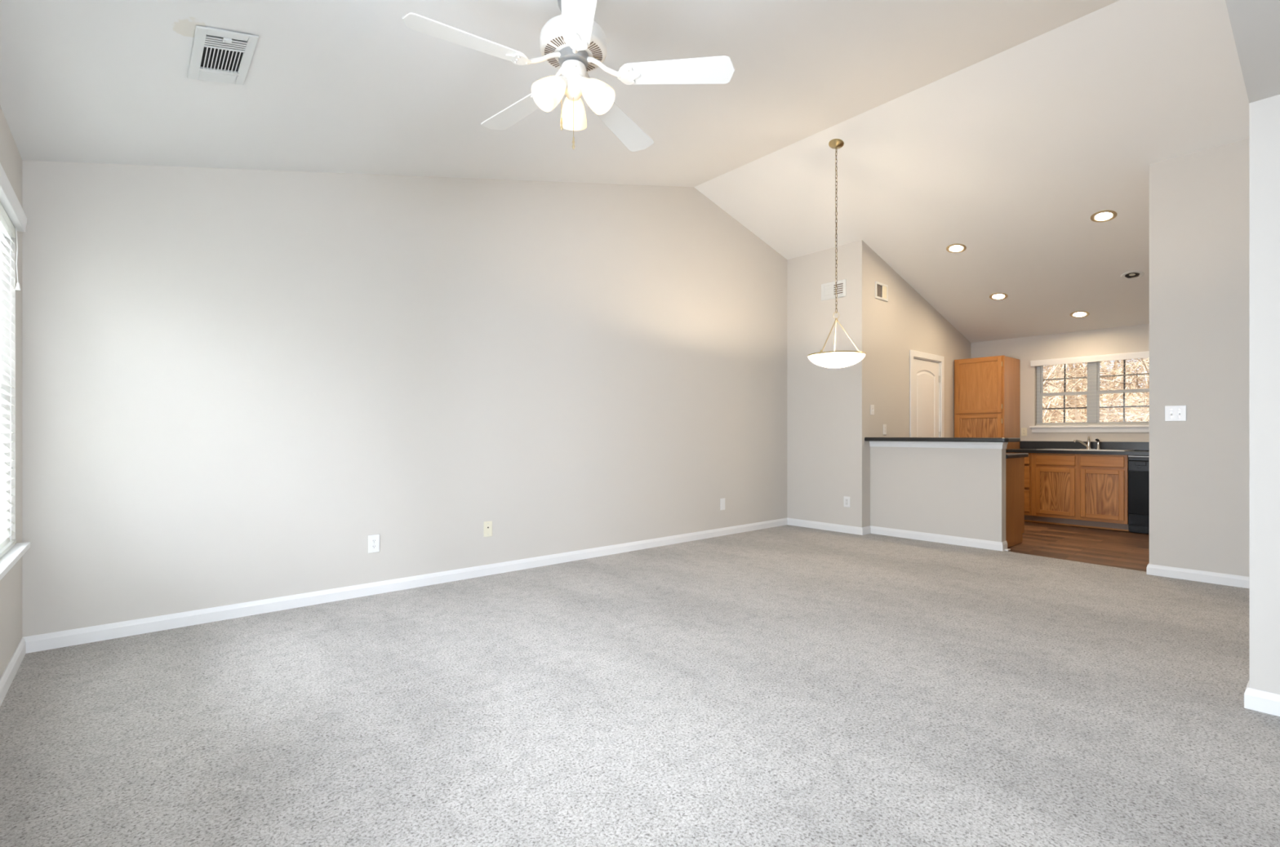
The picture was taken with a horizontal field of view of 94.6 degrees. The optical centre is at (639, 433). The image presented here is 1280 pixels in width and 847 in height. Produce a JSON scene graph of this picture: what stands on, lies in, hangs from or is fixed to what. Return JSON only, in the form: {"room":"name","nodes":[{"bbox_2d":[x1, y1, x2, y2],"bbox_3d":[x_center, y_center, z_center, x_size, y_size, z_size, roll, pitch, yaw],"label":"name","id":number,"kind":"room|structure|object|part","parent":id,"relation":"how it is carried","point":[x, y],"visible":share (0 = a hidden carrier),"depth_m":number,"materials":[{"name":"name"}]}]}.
{"room":"empty living room","nodes":[
{"label":"empty living room","id":0,"kind":"room"},
{"bbox_2d":[0,105,22,678],"bbox_3d":[-0.745,-0.086,0.114,0.140,2.607,7.780,0,0,-41],"label":"wall","id":1,"kind":"structure","parent":0,"point":[11,160],"depth_m":2.82,"materials":[{"name":"grey paint"}]},
{"bbox_2d":[0,638,26,706],"bbox_3d":[-0.682,1.075,0.159,0.014,0.083,7.486,0,0,-41],"label":"baseboard","id":2,"kind":"structure","parent":1,"relation":"attached to","point":[8,675],"depth_m":2.67,"materials":[{"name":"white paint"}]},
{"bbox_2d":[0,163,26,558],"bbox_3d":[-2.429,-0.264,2.171,0.080,1.574,1.787,0,0,-41],"label":"window blind","id":3,"kind":"object","parent":1,"relation":"attached to","point":[9,200],"visible":1,"depth_m":2.68,"materials":[{"name":"white plastic"}]},
{"bbox_3d":[-2.441,0.514,2.161,0.048,0.018,1.703,0,0,-41],"label":"rail","id":4,"kind":"part","parent":3,"relation":"part of","materials":[{"name":"white plastic"}]},
{"bbox_3d":[-2.953,-0.828,2.805,0.018,0.290,0.028,0,0,-41],"label":"lift cord","id":5,"kind":"part","parent":3,"relation":"part of","materials":[{"name":"white plastic"}]},
{"bbox_2d":[0,542,30,580],"bbox_3d":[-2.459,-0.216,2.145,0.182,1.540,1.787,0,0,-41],"label":"windowsill","id":6,"kind":"structure","parent":1,"relation":"in","point":[14,554],"depth_m":2.55,"materials":[{"name":"white plastic"}]},
{"bbox_2d":[22,160,786,637],"bbox_3d":[-0.665,-0.683,5.222,6.646,3.800,0.140,0,0,-41],"label":"wall","id":7,"kind":"structure","parent":0,"point":[234,381],"depth_m":4.07,"materials":[{"name":"grey paint"}]},
{"bbox_2d":[368,534,379,553],"bbox_3d":[-1.848,0.765,4.106,0.076,0.122,0.007,0,0,-41],"label":"wall outlet","id":8,"kind":"object","parent":7,"relation":"attached to","point":[373,540],"visible":1,"depth_m":4.10,"materials":[{"name":"white plastic"}]},
{"bbox_2d":[22,518,787,653],"bbox_3d":[-0.666,1.075,5.120,6.512,0.083,0.014,0,0,-41],"label":"baseboard","id":9,"kind":"structure","parent":7,"relation":"attached to","point":[51,641],"depth_m":3.92,"materials":[{"name":"white paint"}]},
{"bbox_2d":[484,520,492,537],"bbox_3d":[-1.200,0.753,4.665,0.072,0.120,0.006,0,0,-41],"label":"wall plate","id":10,"kind":"object","parent":7,"relation":"attached to","point":[487,525],"visible":1,"depth_m":4.66,"materials":[{"name":"beige plastic"}]},
{"bbox_2d":[720,497,724,510],"bbox_3d":[0.907,0.773,6.478,0.078,0.128,0.006,0,0,-41],"label":"wall plate","id":11,"kind":"object","parent":7,"relation":"attached to","point":[722,500],"visible":1,"depth_m":6.47,"materials":[{"name":"white plastic"}]},
{"bbox_2d":[0,0,1248,342],"bbox_3d":[1.850,-1.976,4.552,9.864,1.413,4.437,0,0,-41],"label":"ceiling","id":12,"kind":"structure","parent":0,"point":[997,129],"depth_m":3.83,"materials":[{"name":"paint"}]},
{"bbox_2d":[187,25,258,84],"bbox_3d":[-1.731,-1.557,2.448,0.202,0.056,0.435,0,0,-41],"label":"ceiling vent","id":13,"kind":"object","parent":12,"relation":"in","point":[216,48],"visible":1,"depth_m":2.43,"materials":[{"name":"white metal"}]},
{"bbox_3d":[-1.625,-1.549,2.327,0.028,0.014,0.024,0,0,-41],"label":"damper lever","id":14,"kind":"part","parent":13,"relation":"part of","materials":[{"name":"white metal"}]},
{"bbox_2d":[402,0,734,151],"bbox_3d":[-0.312,-1.508,2.467,1.252,0.674,1.229,0,0,-41],"label":"ceiling fan","id":15,"kind":"object","parent":12,"relation":"hanging from","point":[571,42],"visible":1,"depth_m":2.38,"materials":[{"name":"white metal"}]},
{"bbox_3d":[-0.659,-1.500,2.245,0.455,0.050,0.134,0,0,-26],"label":"blade","id":16,"kind":"part","parent":15,"relation":"part of","materials":[{"name":"white wood"}]},
{"bbox_3d":[-0.580,-1.495,2.748,0.136,0.039,0.455,0,0,-44],"label":"blade","id":17,"kind":"part","parent":15,"relation":"part of","materials":[{"name":"white wood"}]},
{"bbox_3d":[-0.355,-1.389,2.388,0.085,0.085,0.059,0,0,-41],"label":"bulb","id":18,"kind":"part","parent":15,"relation":"part of","materials":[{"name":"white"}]},
{"bbox_3d":[-0.367,-1.376,2.381,0.142,0.142,0.116,0,0,-41],"label":"lamp shade","id":19,"kind":"part","parent":15,"relation":"part of","materials":[{"name":"white glass"}]},
{"bbox_3d":[-0.273,-1.304,2.430,0.002,0.167,0.002,0,0,-41],"label":"pull chain","id":20,"kind":"part","parent":15,"relation":"part of","materials":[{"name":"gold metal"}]},
{"bbox_3d":[-0.284,-1.376,2.559,0.127,0.142,0.136,0,0,-41],"label":"lamp shade","id":21,"kind":"part","parent":15,"relation":"part of","materials":[{"name":"white glass"}]},
{"bbox_3d":[-0.209,-1.472,2.015,0.133,0.038,0.455,0,0,-9],"label":"blade","id":22,"kind":"part","parent":15,"relation":"part of","materials":[{"name":"white wood"}]},
{"bbox_3d":[-0.165,-1.376,2.404,0.123,0.142,0.138,0,0,-41],"label":"lamp shade","id":23,"kind":"part","parent":15,"relation":"part of","materials":[{"name":"white glass"}]},
{"bbox_3d":[-0.181,-1.389,2.409,0.061,0.085,0.080,0,0,-41],"label":"bulb","id":24,"kind":"part","parent":15,"relation":"part of","materials":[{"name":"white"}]},
{"bbox_3d":[-0.077,-1.465,2.826,0.136,0.032,0.455,0,0,27],"label":"blade","id":25,"kind":"part","parent":15,"relation":"part of","materials":[{"name":"white wood"}]},
{"bbox_3d":[0.151,-1.452,2.371,0.455,0.051,0.135,0,0,9],"label":"blade","id":26,"kind":"part","parent":15,"relation":"part of","materials":[{"name":"white wood"}]},
{"bbox_2d":[807,138,866,368],"bbox_3d":[1.706,-1.561,5.147,0.501,1.971,0.485,0,0,-41],"label":"pendant lamp","id":27,"kind":"object","parent":12,"relation":"hanging from","point":[831,359],"visible":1,"depth_m":5.07,"materials":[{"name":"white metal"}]},
{"bbox_3d":[1.624,-0.845,5.080,0.217,0.297,0.008,0,0,-40],"label":"rod","id":28,"kind":"part","parent":27,"relation":"part of","materials":[{"name":"gold metal"}]},
{"bbox_3d":[1.738,-0.845,5.263,0.008,0.297,0.217,0,0,14],"label":"rod","id":29,"kind":"part","parent":27,"relation":"part of","materials":[{"name":"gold metal"}]},
{"bbox_3d":[1.712,-1.774,5.153,0.019,1.445,0.019,0,0,4],"label":"chain","id":30,"kind":"part","parent":27,"relation":"part of","materials":[{"name":"brown metal"}]},
{"bbox_3d":[1.712,-0.631,5.153,0.478,0.112,0.478,0,0,-41],"label":"lamp shade","id":31,"kind":"part","parent":27,"relation":"part of","materials":[{"name":"white glass"}]},
{"bbox_3d":[1.825,-0.845,5.160,0.217,0.297,0.008,0,0,-4],"label":"rod","id":32,"kind":"part","parent":27,"relation":"part of","materials":[{"name":"gold metal"}]},
{"bbox_2d":[946,244,966,253],"bbox_3d":[3.378,-1.979,6.314,0.186,0.054,0.192,0,0,-41],"label":"recessed light","id":33,"kind":"object","parent":12,"relation":"in","point":[955,248],"visible":1,"depth_m":6.31,"materials":[{"name":"beige"}]},
{"bbox_2d":[989,293,1008,300],"bbox_3d":[4.309,-1.649,7.101,0.186,0.054,0.192,0,0,-41],"label":"recessed light","id":34,"kind":"object","parent":12,"relation":"in","point":[997,296],"visible":1,"depth_m":7.09,"materials":[{"name":"beige"}]},
{"bbox_2d":[1070,311,1089,317],"bbox_3d":[5.304,-1.439,7.129,0.186,0.054,0.192,0,0,-41],"label":"recessed light","id":35,"kind":"object","parent":12,"relation":"in","point":[1078,313],"visible":1,"depth_m":7.12,"materials":[{"name":"beige"}]},
{"bbox_2d":[1090,209,1117,222],"bbox_3d":[4.212,-1.975,5.369,0.186,0.054,0.192,0,0,-41],"label":"recessed light","id":36,"kind":"object","parent":12,"relation":"in","point":[1103,215],"visible":1,"depth_m":5.36,"materials":[{"name":"beige"}]},
{"bbox_2d":[1120,271,1144,279],"bbox_3d":[5.126,-1.649,6.151,0.186,0.054,0.192,0,0,-41],"label":"recessed light","id":37,"kind":"object","parent":12,"relation":"in","point":[1131,275],"visible":1,"depth_m":6.15,"materials":[{"name":"white"}]},
{"bbox_2d":[0,521,1279,846],"bbox_3d":[2.940,1.177,3.285,9.864,0.120,7.780,0,0,-41],"label":"floor","id":38,"kind":"structure","parent":0,"point":[787,686],"depth_m":2.36,"materials":[{"name":"carpet"}]},
{"bbox_2d":[954,355,1020,449],"bbox_3d":[4.731,0.052,8.062,0.635,2.130,0.610,0,0,-41],"label":"pantry cabinet","id":39,"kind":"object","parent":38,"relation":"on","point":[987,390],"visible":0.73,"depth_m":7.85,"materials":[{"name":"brown wood"}]},
{"bbox_3d":[4.499,-0.230,7.861,0.017,0.050,0.464,0,0,-41],"label":"rail","id":40,"kind":"part","parent":39,"relation":"part of","materials":[{"name":"brown wood"}]},
{"bbox_3d":[4.499,-0.972,7.861,0.017,0.048,0.468,0,0,-41],"label":"rail","id":41,"kind":"part","parent":39,"relation":"part of","materials":[{"name":"brown wood"}]},
{"bbox_3d":[4.499,-0.297,7.861,0.017,0.048,0.468,0,0,-41],"label":"rail","id":42,"kind":"part","parent":39,"relation":"part of","materials":[{"name":"brown wood"}]},
{"bbox_3d":[4.500,-0.634,7.862,0.005,0.635,0.476,0,0,-41],"label":"panel","id":43,"kind":"part","parent":39,"relation":"part of","materials":[{"name":"brown wood"}]},
{"bbox_3d":[4.500,0.373,7.862,0.005,1.165,0.472,0,0,-41],"label":"panel","id":44,"kind":"part","parent":39,"relation":"part of","materials":[{"name":"brown wood"}]},
{"bbox_3d":[4.513,-0.266,7.874,0.018,0.055,0.550,0,0,-41],"label":"rail","id":45,"kind":"part","parent":39,"relation":"part of","materials":[{"name":"brown wood"}]},
{"bbox_3d":[4.513,-0.998,7.874,0.018,0.030,0.550,0,0,-41],"label":"rail","id":46,"kind":"part","parent":39,"relation":"part of","materials":[{"name":"brown wood"}]},
{"bbox_2d":[1005,457,1024,547],"bbox_3d":[3.328,0.679,6.407,0.594,0.876,1.306,0,0,-41],"label":"base cabinet","id":47,"kind":"object","parent":38,"relation":"on","point":[1015,467],"visible":0.2,"depth_m":5.91,"materials":[{"name":"brown wood"}]},
{"bbox_2d":[1005,453,1028,458],"bbox_3d":[3.343,0.222,6.405,0.624,0.038,1.333,0,0,-41],"label":"countertop","id":48,"kind":"structure","parent":47,"relation":"on","point":[1008,455],"depth_m":5.90,"materials":[{"name":"black laminate"}]},
{"bbox_2d":[1005,452,1033,522],"bbox_3d":[5.030,0.679,7.714,0.632,0.876,0.302,0,0,-41],"label":"base cabinet","id":49,"kind":"object","parent":38,"relation":"on","point":[1028,517],"visible":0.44,"depth_m":7.42,"materials":[{"name":"brown wood"}]},
{"bbox_3d":[4.798,0.846,7.513,0.018,0.271,0.270,0,0,-41],"label":"drawer","id":50,"kind":"part","parent":49,"relation":"part of","materials":[{"name":"brown wood"}]},
{"bbox_3d":[4.798,0.546,7.513,0.018,0.267,0.270,0,0,-41],"label":"drawer","id":51,"kind":"part","parent":49,"relation":"part of","materials":[{"name":"brown wood"}]},
{"bbox_3d":[4.798,0.323,7.513,0.018,0.122,0.270,0,0,-41],"label":"drawer","id":52,"kind":"part","parent":49,"relation":"part of","materials":[{"name":"brown wood"}]},
{"bbox_2d":[1031,453,1128,531],"bbox_3d":[5.437,0.679,7.241,0.632,0.876,0.944,0,0,-41],"label":"base cabinet","id":53,"kind":"object","parent":38,"relation":"on","point":[1073,490],"visible":1,"depth_m":7.01,"materials":[{"name":"brown wood"}]},
{"bbox_3d":[5.061,0.444,7.207,0.017,0.048,0.308,0,0,-41],"label":"rail","id":54,"kind":"part","parent":53,"relation":"part of","materials":[{"name":"brown wood"}]},
{"bbox_3d":[5.061,0.965,7.207,0.017,0.048,0.308,0,0,-41],"label":"rail","id":55,"kind":"part","parent":53,"relation":"part of","materials":[{"name":"brown wood"}]},
{"bbox_3d":[5.063,0.705,7.209,0.005,0.481,0.316,0,0,-41],"label":"panel","id":56,"kind":"part","parent":53,"relation":"part of","materials":[{"name":"brown wood"}]},
{"bbox_3d":[5.062,0.324,7.207,0.018,0.120,0.406,0,0,-41],"label":"false drawer","id":57,"kind":"part","parent":53,"relation":"part of","materials":[{"name":"brown wood"}]},
{"bbox_3d":[5.077,1.004,7.219,0.018,0.044,0.397,0,0,-41],"label":"rail","id":58,"kind":"part","parent":53,"relation":"part of","materials":[{"name":"brown wood"}]},
{"bbox_3d":[5.077,0.402,7.219,0.018,0.050,0.397,0,0,-41],"label":"rail","id":59,"kind":"part","parent":53,"relation":"part of","materials":[{"name":"brown wood"}]},
{"bbox_3d":[5.077,0.262,7.219,0.018,0.040,0.397,0,0,-41],"label":"rail","id":60,"kind":"part","parent":53,"relation":"part of","materials":[{"name":"brown wood"}]},
{"bbox_2d":[1005,440,1149,455],"bbox_3d":[5.530,0.171,7.120,0.653,0.141,1.856,0,0,-41],"label":"countertop","id":61,"kind":"structure","parent":53,"relation":"on","point":[1140,448],"depth_m":7.30,"materials":[{"name":"black laminate"}]},
{"bbox_2d":[1073,435,1096,449],"bbox_3d":[5.514,0.112,7.324,0.235,0.166,0.179,0,0,-41],"label":"faucet","id":62,"kind":"object","parent":61,"relation":"on","point":[1087,445],"visible":1,"depth_m":7.35,"materials":[{"name":"silver metal"}]},
{"bbox_3d":[5.479,0.121,7.343,0.224,0.102,0.032,0,0,-14],"label":"spout","id":63,"kind":"part","parent":62,"relation":"part of","materials":[{"name":"silver metal"}]},
{"bbox_2d":[1038,448,1134,451],"bbox_3d":[5.438,0.286,7.232,0.524,0.182,0.875,0,0,-41],"label":"sink","id":64,"kind":"object","parent":61,"relation":"in","point":[1038,449],"visible":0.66,"depth_m":7.17,"materials":[{"name":"silver metal"}]},
{"bbox_2d":[1095,439,1100,449],"bbox_3d":[5.644,0.127,7.283,0.072,0.134,0.042,0,0,-41],"label":"sprayer","id":65,"kind":"object","parent":64,"relation":"on","point":[1096,440],"visible":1,"depth_m":7.28,"materials":[{"name":"silver metal"}]},
{"bbox_3d":[5.657,0.146,7.292,0.040,0.098,0.040,0,0,-41],"label":"stem","id":66,"kind":"part","parent":65,"relation":"part of","materials":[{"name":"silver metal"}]},
{"bbox_3d":[5.370,1.004,6.878,0.018,0.044,0.398,0,0,-41],"label":"rail","id":67,"kind":"part","parent":53,"relation":"part of","materials":[{"name":"brown wood"}]},
{"bbox_3d":[5.370,0.402,6.878,0.018,0.050,0.398,0,0,-41],"label":"rail","id":68,"kind":"part","parent":53,"relation":"part of","materials":[{"name":"brown wood"}]},
{"bbox_3d":[5.370,0.262,6.878,0.018,0.040,0.398,0,0,-41],"label":"rail","id":69,"kind":"part","parent":53,"relation":"part of","materials":[{"name":"brown wood"}]},
{"bbox_3d":[5.360,0.324,6.860,0.018,0.120,0.410,0,0,-41],"label":"false drawer","id":70,"kind":"part","parent":53,"relation":"part of","materials":[{"name":"brown wood"}]},
{"bbox_3d":[5.361,0.444,6.859,0.017,0.048,0.312,0,0,-41],"label":"rail","id":71,"kind":"part","parent":53,"relation":"part of","materials":[{"name":"brown wood"}]},
{"bbox_3d":[5.361,0.965,6.859,0.017,0.048,0.312,0,0,-41],"label":"rail","id":72,"kind":"part","parent":53,"relation":"part of","materials":[{"name":"brown wood"}]},
{"bbox_3d":[5.363,0.705,6.860,0.005,0.481,0.320,0,0,-41],"label":"panel","id":73,"kind":"part","parent":53,"relation":"part of","materials":[{"name":"brown wood"}]},
{"bbox_2d":[1128,455,1149,533],"bbox_3d":[5.921,0.681,6.633,0.628,0.865,0.597,0,0,-41],"label":"dishwasher","id":74,"kind":"object","parent":38,"relation":"on","point":[1138,465],"visible":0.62,"depth_m":6.60,"materials":[{"name":"black plastic"}]},
{"bbox_3d":[5.717,0.969,6.457,0.016,0.127,0.593,0,0,-41],"label":"panel","id":75,"kind":"part","parent":74,"relation":"part of","materials":[{"name":"black metal"}]},
{"bbox_3d":[5.712,0.663,6.453,0.030,0.477,0.593,0,0,-41],"label":"door panel","id":76,"kind":"part","parent":74,"relation":"part of","materials":[{"name":"black metal"}]},
{"bbox_3d":[5.710,0.343,6.451,0.036,0.155,0.593,0,0,-41],"label":"control panel","id":77,"kind":"part","parent":74,"relation":"part of","materials":[{"name":"black plastic"}]},
{"bbox_3d":[5.758,1.074,6.492,0.020,0.080,0.589,0,0,-41],"label":"kick plate","id":78,"kind":"part","parent":74,"relation":"part of","materials":[{"name":"black plastic"}]},
{"bbox_3d":[5.570,0.334,6.574,0.014,0.043,0.095,0,0,-41],"label":"latch handle","id":79,"kind":"part","parent":74,"relation":"part of","materials":[{"name":"black plastic"}]},
{"bbox_2d":[786,240,867,527],"bbox_3d":[2.174,-0.460,6.926,0.120,3.354,0.980,0,0,-41],"label":"wall","id":80,"kind":"structure","parent":0,"point":[827,408],"depth_m":6.85,"materials":[{"name":"grey paint"}]},
{"bbox_2d":[821,279,846,301],"bbox_3d":[2.218,-1.646,6.774,0.009,0.196,0.315,0,0,-41],"label":"air vent","id":81,"kind":"object","parent":80,"relation":"in","point":[828,290],"visible":1,"depth_m":6.77,"materials":[{"name":"white metal"}]},
{"bbox_2d":[844,496,849,507],"bbox_3d":[2.327,0.768,6.649,0.007,0.120,0.076,0,0,-41],"label":"wall outlet","id":82,"kind":"object","parent":80,"relation":"attached to","point":[846,500],"visible":1,"depth_m":6.64,"materials":[{"name":"white plastic"}]},
{"bbox_2d":[867,245,970,526],"bbox_3d":[3.613,-0.444,7.598,2.938,3.322,0.120,0,0,-41],"label":"wall","id":83,"kind":"structure","parent":0,"point":[901,324],"depth_m":7.06,"materials":[{"name":"grey paint"}]},
{"bbox_2d":[870,404,874,415],"bbox_3d":[2.622,-0.269,6.653,0.080,0.115,0.018,0,0,-41],"label":"light switch","id":84,"kind":"object","parent":83,"relation":"attached to","point":[872,406],"visible":1,"depth_m":6.65,"materials":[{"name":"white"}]},
{"bbox_2d":[875,281,888,301],"bbox_3d":[2.778,-1.635,6.793,0.288,0.196,0.009,0,0,-41],"label":"air vent","id":85,"kind":"object","parent":83,"relation":"in","point":[881,291],"visible":1,"depth_m":6.79,"materials":[{"name":"white"}]},
{"bbox_2d":[883,424,886,435],"bbox_3d":[2.837,-0.048,6.845,0.072,0.120,0.007,0,0,-41],"label":"wall outlet","id":86,"kind":"object","parent":83,"relation":"attached to","point":[884,425],"visible":1,"depth_m":6.84,"materials":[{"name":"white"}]},
{"bbox_2d":[909,350,944,437],"bbox_3d":[3.645,0.043,7.614,0.974,2.147,0.136,0,0,-41],"label":"door","id":87,"kind":"structure","parent":83,"relation":"in","point":[926,371],"depth_m":7.59,"materials":[{"name":"white paint"}]},
{"bbox_2d":[870,446,1005,542],"bbox_3d":[3.058,0.649,6.169,0.115,1.136,1.322,0,0,-41],"label":"wall","id":88,"kind":"structure","parent":0,"point":[958,492],"depth_m":6.05,"materials":[{"name":"grey paint"}]},
{"bbox_2d":[786,518,1007,551],"bbox_3d":[2.670,1.075,6.472,0.308,0.083,2.316,0,0,-41],"label":"baseboard","id":89,"kind":"structure","parent":88,"relation":"attached to","point":[967,542],"depth_m":6.33,"materials":[{"name":"white paint"}]},
{"bbox_2d":[869,440,1008,448],"bbox_3d":[3.057,0.113,6.155,0.135,0.064,1.342,0,0,-41],"label":"trim","id":90,"kind":"structure","parent":88,"relation":"attached to","point":[873,443],"depth_m":6.04,"materials":[{"name":"white paint"}]},
{"bbox_2d":[864,437,1020,442],"bbox_3d":[3.092,0.060,6.138,0.385,0.040,1.411,0,0,-41],"label":"bar","id":91,"kind":"object","parent":88,"relation":"on","point":[882,439],"visible":1,"depth_m":5.87,"materials":[{"name":"black laminate"}]},
{"bbox_2d":[970,324,1149,442],"bbox_3d":[5.861,-0.035,7.344,0.140,2.545,3.437,0,0,-41],"label":"wall","id":92,"kind":"structure","parent":0,"point":[1129,339],"depth_m":7.70,"materials":[{"name":"grey paint"}]},
{"bbox_2d":[1021,427,1026,435],"bbox_3d":[5.199,-0.023,8.000,0.007,0.112,0.068,0,0,-41],"label":"wall outlet","id":93,"kind":"object","parent":92,"relation":"attached to","point":[1024,430],"visible":1,"depth_m":8.00,"materials":[{"name":"beige plastic"}]},
{"bbox_2d":[1019,440,1149,450],"bbox_3d":[5.770,0.151,7.327,0.019,0.102,1.856,0,0,-41],"label":"backsplash","id":94,"kind":"structure","parent":92,"relation":"attached to","point":[1023,445],"depth_m":7.49,"materials":[{"name":"black laminate"}]},
{"bbox_2d":[1029,360,1149,432],"bbox_3d":[5.718,-0.492,7.475,0.177,0.955,1.328,0,0,-41],"label":"window","id":95,"kind":"structure","parent":92,"relation":"in","point":[1091,399],"depth_m":7.49,"materials":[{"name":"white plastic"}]},
{"bbox_3d":[5.558,-0.330,7.741,0.020,0.419,0.535,0,0,-41],"label":"sash","id":96,"kind":"part","parent":95,"relation":"part of","materials":[{"name":"clear glass"}]},
{"bbox_3d":[5.575,-0.721,7.756,0.020,0.438,0.535,0,0,-41],"label":"sash","id":97,"kind":"part","parent":95,"relation":"part of","materials":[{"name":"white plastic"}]},
{"bbox_3d":[5.699,-0.092,7.458,0.126,0.032,1.328,0,0,-41],"label":"sill","id":98,"kind":"part","parent":95,"relation":"part of","materials":[{"name":"white paint"}]},
{"bbox_2d":[1030,351,1149,425],"bbox_3d":[5.698,-0.544,7.457,0.100,0.867,1.308,0,0,-41],"label":"window blind","id":99,"kind":"object","parent":95,"relation":"attached to","point":[1137,355],"visible":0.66,"depth_m":7.44,"materials":[{"name":"white plastic"}]},
{"bbox_3d":[5.717,-0.120,7.474,0.048,0.018,1.216,0,0,-41],"label":"rail","id":100,"kind":"part","parent":99,"relation":"part of","materials":[{"name":"white"}]},
{"bbox_3d":[5.975,-0.721,7.290,0.020,0.438,0.533,0,0,-41],"label":"sash","id":101,"kind":"part","parent":95,"relation":"part of","materials":[{"name":"white plastic"}]},
{"bbox_3d":[5.958,-0.330,7.276,0.020,0.419,0.533,0,0,-41],"label":"sash","id":102,"kind":"part","parent":95,"relation":"part of","materials":[{"name":"clear glass"}]},
{"bbox_2d":[1149,138,1248,577],"bbox_3d":[4.317,-0.458,4.456,0.120,3.351,0.714,0,0,-41],"label":"wall","id":103,"kind":"structure","parent":0,"point":[1199,201],"depth_m":4.46,"materials":[{"name":"grey paint"}]},
{"bbox_2d":[1164,405,1186,421],"bbox_3d":[4.134,-0.157,4.563,0.018,0.120,0.124,0,0,-41],"label":"light switch","id":104,"kind":"object","parent":103,"relation":"attached to","point":[1172,413],"visible":1,"depth_m":4.57,"materials":[{"name":"white plastic"}]},
{"bbox_2d":[1146,563,1248,588],"bbox_3d":[4.307,1.075,4.457,0.134,0.083,0.728,0,0,-41],"label":"baseboard","id":105,"kind":"structure","parent":103,"relation":"attached to","point":[1239,581],"depth_m":4.46,"materials":[{"name":"white paint"}]},
{"bbox_2d":[1225,0,1279,103],"bbox_3d":[3.238,-0.683,2.938,9.584,3.800,0.180,0,0,-41],"label":"wall","id":106,"kind":"structure","parent":0,"point":[1255,24],"depth_m":2.03,"materials":[{"name":"grey paint"}]},
{"bbox_2d":[1248,94,1279,694],"bbox_3d":[3.636,-0.064,1.168,0.140,2.562,3.383,0,0,-41],"label":"wall","id":107,"kind":"structure","parent":0,"point":[1264,113],"depth_m":2.37,"materials":[{"name":"grey paint"}]},
{"bbox_2d":[1244,681,1279,716],"bbox_3d":[3.626,1.075,1.169,0.154,0.083,3.397,0,0,-41],"label":"baseboard","id":108,"kind":"structure","parent":107,"relation":"attached to","point":[1261,701],"depth_m":2.37,"materials":[{"name":"white paint"}]},
{"label":"outside","id":109,"kind":"structure","parent":0,"visible":0},
{"bbox_2d":[1043,387,1149,422],"bbox_3d":[22.714,-0.766,22.608,45.000,5.024,48.000,0,0,-41],"label":"ground","id":110,"kind":"structure","parent":109,"point":[1144,388],"depth_m":32.46,"materials":[{"name":"brown plant"}]},
{"bbox_2d":[1042,358,1149,422],"bbox_3d":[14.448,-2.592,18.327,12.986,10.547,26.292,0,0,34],"label":"window panes","id":111,"kind":"object","parent":110,"relation":"on","point":[1048,402],"visible":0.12,"depth_m":14.20,"materials":[{"name":"clear glass"}]}
]}

